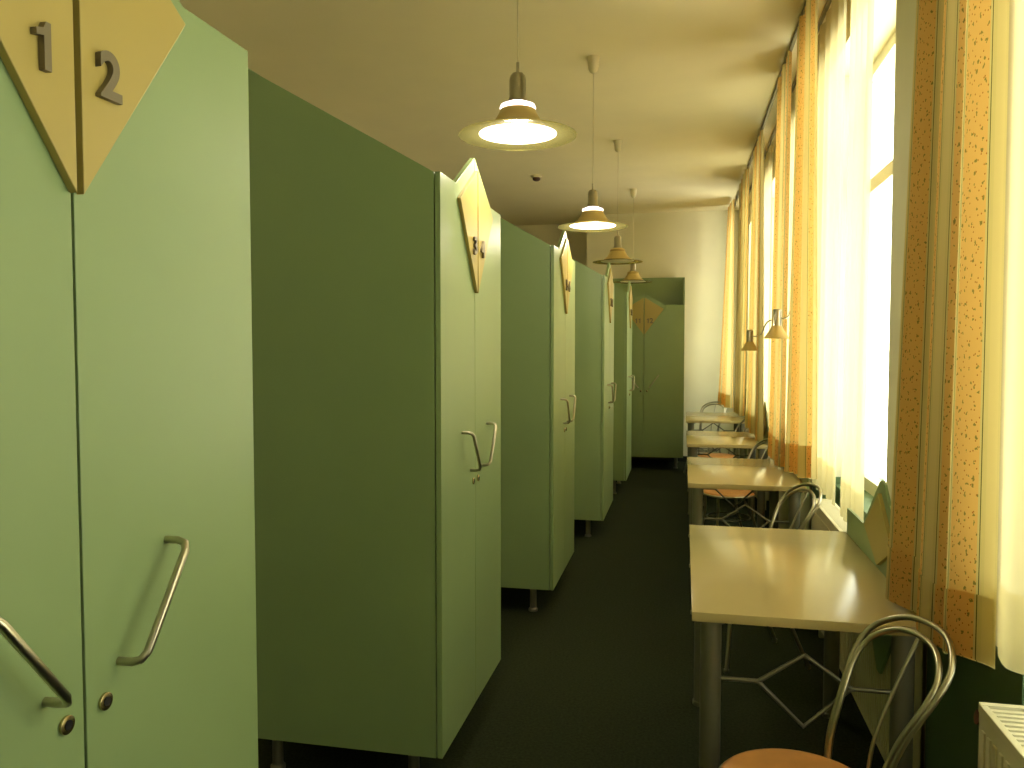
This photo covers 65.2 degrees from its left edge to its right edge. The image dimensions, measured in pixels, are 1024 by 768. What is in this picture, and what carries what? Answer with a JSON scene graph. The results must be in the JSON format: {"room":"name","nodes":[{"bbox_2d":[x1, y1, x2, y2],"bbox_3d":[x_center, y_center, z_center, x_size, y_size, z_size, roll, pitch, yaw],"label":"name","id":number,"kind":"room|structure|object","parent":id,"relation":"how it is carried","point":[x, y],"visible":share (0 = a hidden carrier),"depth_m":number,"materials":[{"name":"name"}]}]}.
{"room":"hostel dormitory room","nodes":[
{"label":"hostel dormitory room","id":0,"kind":"room"},
{"bbox_2d":[179,0,894,225],"bbox_3d":[0.180,-2.048,4.757,4.520,0.120,14.750,1,3,12],"label":"ceiling","id":1,"kind":"structure","parent":0,"point":[687,87],"depth_m":5.21,"materials":[{"name":"paint"}]},
{"bbox_2d":[459,0,576,150],"bbox_3d":[0.021,-1.404,2.901,0.431,0.998,0.431,1,3,12],"label":"pendant lamp","id":2,"kind":"object","parent":1,"relation":"hanging from","point":[517,126],"visible":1,"depth_m":2.89,"materials":[{"name":"gold plastic"}]},
{"bbox_2d":[508,62,526,100],"bbox_3d":[0.021,-1.100,2.914,0.076,0.147,0.076,1,3,12],"label":"socket","id":3,"kind":"object","parent":2,"relation":"attached to","point":[517,81],"depth_m":2.89,"materials":[{"name":"silver metal"}]},
{"bbox_2d":[479,123,556,143],"bbox_3d":[0.021,-0.913,2.923,0.284,0.014,0.284,1,3,12],"label":"diffuser","id":4,"kind":"object","parent":2,"relation":"attached to","point":[497,133],"depth_m":2.90,"materials":[{"name":"beige glass"}]},
{"bbox_2d":[531,174,541,181],"bbox_3d":[0.252,-2.118,8.245,0.120,0.056,0.120,1,3,12],"label":"smoke detector","id":5,"kind":"object","parent":1,"relation":"attached to","point":[536,177],"visible":1,"depth_m":8.21,"materials":[{"name":"beige plastic"}]},
{"bbox_2d":[558,55,627,231],"bbox_3d":[0.497,-1.480,4.904,0.431,1.028,0.431,1,3,12],"label":"pendant lamp","id":6,"kind":"object","parent":1,"relation":"hanging from","point":[592,218],"visible":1,"depth_m":4.88,"materials":[{"name":"gold plastic"}]},
{"bbox_2d":[587,183,598,206],"bbox_3d":[0.497,-1.161,4.918,0.076,0.147,0.076,1,3,12],"label":"socket","id":7,"kind":"object","parent":6,"relation":"attached to","point":[592,194],"depth_m":4.89,"materials":[{"name":"silver metal"}]},
{"bbox_2d":[570,222,615,228],"bbox_3d":[0.497,-0.975,4.927,0.284,0.014,0.284,1,3,12],"label":"diffuser","id":8,"kind":"object","parent":6,"relation":"attached to","point":[583,225],"depth_m":4.89,"materials":[{"name":"beige"}]},
{"bbox_2d":[592,140,642,264],"bbox_3d":[0.911,-1.567,6.879,0.431,1.033,0.431,1,3,12],"label":"pendant lamp","id":9,"kind":"object","parent":1,"relation":"hanging from","point":[617,255],"visible":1,"depth_m":6.85,"materials":[{"name":"gold plastic"}]},
{"bbox_2d":[613,231,621,247],"bbox_3d":[0.911,-1.246,6.894,0.076,0.147,0.076,1,3,12],"label":"socket","id":10,"kind":"object","parent":9,"relation":"attached to","point":[617,239],"depth_m":6.87,"materials":[{"name":"silver metal"}]},
{"bbox_2d":[601,259,633,262],"bbox_3d":[0.911,-1.059,6.902,0.284,0.014,0.284,1,3,12],"label":"diffuser","id":11,"kind":"object","parent":9,"relation":"attached to","point":[605,260],"depth_m":6.87,"materials":[{"name":"beige"}]},
{"bbox_2d":[614,189,651,283],"bbox_3d":[1.361,-1.663,8.979,0.431,1.033,0.431,1,3,12],"label":"pendant lamp","id":12,"kind":"object","parent":1,"relation":"hanging from","point":[633,276],"visible":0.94,"depth_m":8.95,"materials":[{"name":"gold metal"}]},
{"bbox_2d":[630,258,635,270],"bbox_3d":[1.361,-1.341,8.994,0.076,0.147,0.076,1,3,12],"label":"socket","id":13,"kind":"object","parent":12,"relation":"attached to","point":[632,266],"depth_m":8.97,"materials":[{"name":"silver metal"}]},
{"bbox_2d":[620,281,645,282],"bbox_3d":[1.361,-1.155,9.002,0.284,0.014,0.284,1,3,12],"label":"diffuser","id":14,"kind":"object","parent":12,"relation":"attached to","point":[620,281],"depth_m":9.05,"materials":[{"name":"beige"}]},
{"bbox_2d":[734,1,805,208],"bbox_3d":[1.457,-1.933,3.848,0.018,0.025,12.900,1,3,12],"label":"rail","id":15,"kind":"object","parent":1,"relation":"attached to","point":[794,38],"visible":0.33,"depth_m":5.60,"materials":[{"name":"grey metal"}]},
{"bbox_2d":[718,199,733,407],"bbox_3d":[2.564,-0.951,9.552,0.152,2.446,0.893,1,3,12],"label":"striped curtain","id":16,"kind":"object","parent":15,"relation":"hanging from","point":[725,394],"visible":0.99,"depth_m":9.53,"materials":[{"name":"fabric"}]},
{"bbox_2d":[734,168,748,415],"bbox_3d":[2.372,-0.893,8.267,0.075,2.446,1.007,1,3,12],"label":"striped curtain","id":17,"kind":"object","parent":15,"relation":"hanging from","point":[740,356],"visible":0.99,"depth_m":8.15,"materials":[{"name":"fabric"}]},
{"bbox_2d":[745,130,763,440],"bbox_3d":[2.071,-0.811,6.789,0.084,2.476,1.206,1,3,12],"label":"striped curtain","id":18,"kind":"object","parent":15,"relation":"hanging from","point":[754,386],"visible":0.97,"depth_m":6.59,"materials":[{"name":"fabric"}]},
{"bbox_2d":[768,50,791,466],"bbox_3d":[1.698,-0.732,5.045,0.071,2.476,0.672,1,3,12],"label":"striped curtain","id":19,"kind":"object","parent":15,"relation":"hanging from","point":[777,406],"visible":0.97,"depth_m":4.94,"materials":[{"name":"fabric"}]},
{"bbox_2d":[784,0,817,478],"bbox_3d":[1.515,-0.704,4.173,0.075,2.453,0.801,1,3,12],"label":"striped curtain","id":20,"kind":"object","parent":15,"relation":"hanging from","point":[801,422],"visible":1,"depth_m":3.98,"materials":[{"name":"fabric"}]},
{"bbox_2d":[885,0,1009,668],"bbox_3d":[1.082,-0.579,1.990,0.101,2.504,0.800,1,3,12],"label":"striped curtain","id":21,"kind":"object","parent":15,"relation":"hanging from","point":[942,554],"visible":0.98,"depth_m":1.90,"materials":[{"name":"fabric"}]},
{"bbox_2d":[749,0,831,193],"bbox_3d":[1.559,-1.932,3.826,0.018,0.025,12.900,1,3,12],"label":"rail","id":22,"kind":"object","parent":1,"relation":"attached to","point":[828,2],"visible":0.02,"depth_m":5.26,"materials":[{"name":"grey metal"}]},
{"bbox_2d":[764,141,772,427],"bbox_3d":[2.341,-0.844,7.493,0.039,2.474,1.502,1,3,12],"label":"sheer curtain","id":23,"kind":"object","parent":22,"relation":"hanging from","point":[768,162],"visible":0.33,"depth_m":6.97,"materials":[{"name":"white fabric"}]},
{"bbox_2d":[785,85,795,442],"bbox_3d":[1.920,-0.754,5.523,0.038,2.474,1.054,1,3,12],"label":"sheer curtain","id":24,"kind":"object","parent":22,"relation":"hanging from","point":[793,95],"visible":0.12,"depth_m":5.51,"materials":[{"name":"white fabric"}]},
{"bbox_2d":[811,0,846,505],"bbox_3d":[1.615,-0.680,4.099,0.040,2.494,0.852,1,3,12],"label":"sheer curtain","id":25,"kind":"object","parent":22,"relation":"hanging from","point":[832,36],"visible":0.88,"depth_m":4.02,"materials":[{"name":"white fabric"}]},
{"bbox_2d":[840,0,873,521],"bbox_3d":[1.464,-0.641,3.407,0.038,2.509,0.480,1,3,12],"label":"sheer curtain","id":26,"kind":"object","parent":22,"relation":"hanging from","point":[862,11],"visible":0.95,"depth_m":3.37,"materials":[{"name":"white fabric"}]},
{"bbox_2d":[996,0,1023,674],"bbox_3d":[1.036,-0.582,1.406,0.038,2.444,1.040,1,3,12],"label":"sheer curtain","id":27,"kind":"object","parent":22,"relation":"hanging from","point":[1010,558],"visible":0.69,"depth_m":1.74,"materials":[{"name":"fabric"}]},
{"bbox_2d":[517,224,586,265],"bbox_3d":[0.446,-0.665,11.673,1.770,3.270,0.150,1,3,12],"label":"wall","id":28,"kind":"structure","parent":0,"point":[550,234],"depth_m":11.47,"materials":[{"name":"beige paint"}]},
{"bbox_2d":[258,460,884,767],"bbox_3d":[0.180,1.329,4.910,4.520,0.100,14.750,1,3,12],"label":"floor","id":29,"kind":"structure","parent":0,"point":[601,675],"depth_m":3.66,"materials":[{"name":"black carpet"}]},
{"bbox_2d":[0,0,257,767],"bbox_3d":[-0.904,0.229,1.146,0.756,2.438,0.890,1,3,12],"label":"locker","id":30,"kind":"object","parent":29,"relation":"on","point":[128,578],"visible":1,"depth_m":1.15,"materials":[{"name":"green metal"}]},
{"bbox_2d":[248,68,500,767],"bbox_3d":[-0.463,0.135,3.069,0.756,2.452,0.860,1,3,12],"label":"locker","id":31,"kind":"object","parent":29,"relation":"on","point":[376,272],"visible":1,"depth_m":2.66,"materials":[{"name":"green metal"}]},
{"bbox_2d":[501,218,575,611],"bbox_3d":[-0.004,0.052,4.897,0.756,2.452,0.870,1,3,12],"label":"locker","id":32,"kind":"object","parent":29,"relation":"on","point":[538,398],"visible":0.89,"depth_m":4.45,"materials":[{"name":"green metal"}]},
{"bbox_2d":[572,259,615,536],"bbox_3d":[0.481,-0.030,6.693,0.756,2.452,0.880,1,3,12],"label":"locker","id":33,"kind":"object","parent":29,"relation":"on","point":[595,395],"visible":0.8,"depth_m":6.24,"materials":[{"name":"green metal"}]},
{"bbox_2d":[613,281,634,493],"bbox_3d":[0.917,-0.113,8.521,0.756,2.452,0.800,1,3,12],"label":"locker","id":34,"kind":"object","parent":29,"relation":"on","point":[623,312],"visible":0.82,"depth_m":8.10,"materials":[{"name":"green metal"}]},
{"bbox_2d":[613,277,684,468],"bbox_3d":[1.692,-0.168,10.176,0.970,2.412,0.756,1,3,12],"label":"locker","id":35,"kind":"object","parent":29,"relation":"on","point":[658,306],"visible":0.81,"depth_m":9.83,"materials":[{"name":"green metal"}]},
{"bbox_2d":[684,401,725,472],"bbox_3d":[2.355,0.642,9.665,0.388,0.840,0.538,2,3,40],"label":"chair","id":36,"kind":"object","parent":29,"relation":"on","point":[724,411],"visible":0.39,"depth_m":9.74,"materials":[{"name":"silver metal"}]},
{"bbox_2d":[686,389,746,491],"bbox_3d":[2.226,0.576,8.757,0.636,1.055,1.070,1,3,12],"label":"table","id":37,"kind":"object","parent":29,"relation":"on","point":[692,418],"visible":0.4,"depth_m":8.48,"materials":[{"name":"beige laminate"}]},
{"bbox_2d":[698,418,748,505],"bbox_3d":[2.064,0.730,7.748,0.538,0.840,0.388,0,3,-2],"label":"chair","id":38,"kind":"object","parent":29,"relation":"on","point":[713,455],"visible":0.19,"depth_m":7.72,"materials":[{"name":"brown wood"}]},
{"bbox_2d":[686,402,768,536],"bbox_3d":[1.783,0.670,6.695,0.636,1.055,0.993,1,3,12],"label":"table","id":39,"kind":"object","parent":29,"relation":"on","point":[695,440],"visible":0.52,"depth_m":6.40,"materials":[{"name":"beige laminate"}]},
{"bbox_2d":[703,438,770,527],"bbox_3d":[1.651,0.817,5.831,0.538,0.840,0.388,0,3,-8],"label":"chair","id":40,"kind":"object","parent":29,"relation":"on","point":[727,493],"visible":0.48,"depth_m":5.75,"materials":[{"name":"brown wood"}]},
{"bbox_2d":[687,457,808,614],"bbox_3d":[1.400,0.751,4.911,0.636,1.055,1.085,1,3,12],"label":"table","id":41,"kind":"object","parent":29,"relation":"on","point":[703,473],"visible":0.43,"depth_m":4.63,"materials":[{"name":"beige laminate"}]},
{"bbox_2d":[746,431,768,509],"bbox_3d":[2.435,0.789,7.956,0.104,0.701,1.401,1,3,12],"label":"radiator","id":42,"kind":"object","parent":29,"relation":"on","point":[766,493],"visible":0.05,"depth_m":7.33,"materials":[{"name":"white metal"}]},
{"bbox_2d":[724,483,821,673],"bbox_3d":[1.210,0.905,3.872,0.538,0.840,0.388,0,3,-8],"label":"chair","id":43,"kind":"object","parent":29,"relation":"on","point":[787,493],"visible":0.37,"depth_m":3.76,"materials":[{"name":"silver metal"}]},
{"bbox_2d":[778,478,811,529],"bbox_3d":[1.914,0.900,5.529,0.104,0.701,1.291,1,3,12],"label":"radiator","id":44,"kind":"object","parent":29,"relation":"on","point":[784,509],"visible":0.05,"depth_m":4.90,"materials":[{"name":"white metal"}]},
{"bbox_2d":[689,480,917,767],"bbox_3d":[0.943,0.847,2.780,0.636,1.055,1.150,1,3,12],"label":"table","id":45,"kind":"object","parent":29,"relation":"on","point":[833,582],"visible":0.84,"depth_m":2.53,"materials":[{"name":"beige laminate"}]},
{"bbox_2d":[719,614,955,767],"bbox_3d":[0.754,0.994,1.916,0.538,0.840,0.388,0,3,-8],"label":"chair","id":46,"kind":"object","parent":29,"relation":"on","point":[768,757],"visible":1,"depth_m":1.99,"materials":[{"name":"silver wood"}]},
{"bbox_2d":[812,498,926,767],"bbox_3d":[1.465,0.995,3.438,0.104,0.701,1.751,1,3,12],"label":"radiator","id":47,"kind":"object","parent":29,"relation":"on","point":[865,674],"visible":0.34,"depth_m":2.86,"materials":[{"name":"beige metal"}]},
{"bbox_2d":[812,498,846,532],"bbox_3d":[1.462,0.656,3.402,0.102,0.021,1.708,1,3,12],"label":"grille","id":48,"kind":"object","parent":47,"relation":"attached to","point":[829,513],"depth_m":3.85,"materials":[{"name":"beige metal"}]},
{"bbox_2d":[974,702,1023,767],"bbox_3d":[0.947,1.101,1.097,0.104,0.701,1.551,1,3,12],"label":"radiator","id":49,"kind":"object","parent":29,"relation":"on","point":[1001,726],"visible":1,"depth_m":1.72,"materials":[{"name":"beige metal"}]},
{"bbox_2d":[587,210,739,455],"bbox_3d":[2.248,-0.628,10.853,2.400,3.270,0.700,1,3,12],"label":"wall","id":50,"kind":"structure","parent":0,"point":[691,245],"depth_m":10.46,"materials":[{"name":"beige paint"}]},
{"bbox_2d":[631,456,686,461],"bbox_3d":[2.007,0.985,10.612,2.060,0.070,0.015,1,3,12],"label":"baseboard","id":51,"kind":"structure","parent":50,"relation":"attached to","point":[684,459],"depth_m":10.62,"materials":[{"name":"grey"}]},
{"bbox_2d":[745,0,1023,767],"bbox_3d":[1.820,-0.314,3.946,0.340,3.270,13.300,1,3,12],"label":"wall","id":52,"kind":"structure","parent":0,"point":[890,16],"depth_m":3.03,"materials":[{"name":"beige paint"}]},
{"bbox_2d":[741,319,771,350],"bbox_3d":[1.990,-0.414,6.322,0.154,0.303,0.620,0,3,-10],"label":"wall lamp","id":53,"kind":"object","parent":52,"relation":"attached to","point":[749,345],"visible":0.84,"depth_m":6.53,"materials":[{"name":"brown"}]},
{"bbox_2d":[763,309,789,338],"bbox_3d":[1.632,-0.407,4.648,0.325,0.285,0.148,1,3,12],"label":"wall lamp","id":54,"kind":"object","parent":52,"relation":"attached to","point":[776,331],"visible":0.82,"depth_m":4.64,"materials":[{"name":"brown metal"}]},
{"bbox_2d":[835,31,895,517],"bbox_3d":[1.783,-0.527,3.791,0.190,2.330,1.500,1,3,12],"label":"window","id":55,"kind":"structure","parent":52,"relation":"in","point":[881,181],"depth_m":4.42,"materials":[{"name":"white glass"}]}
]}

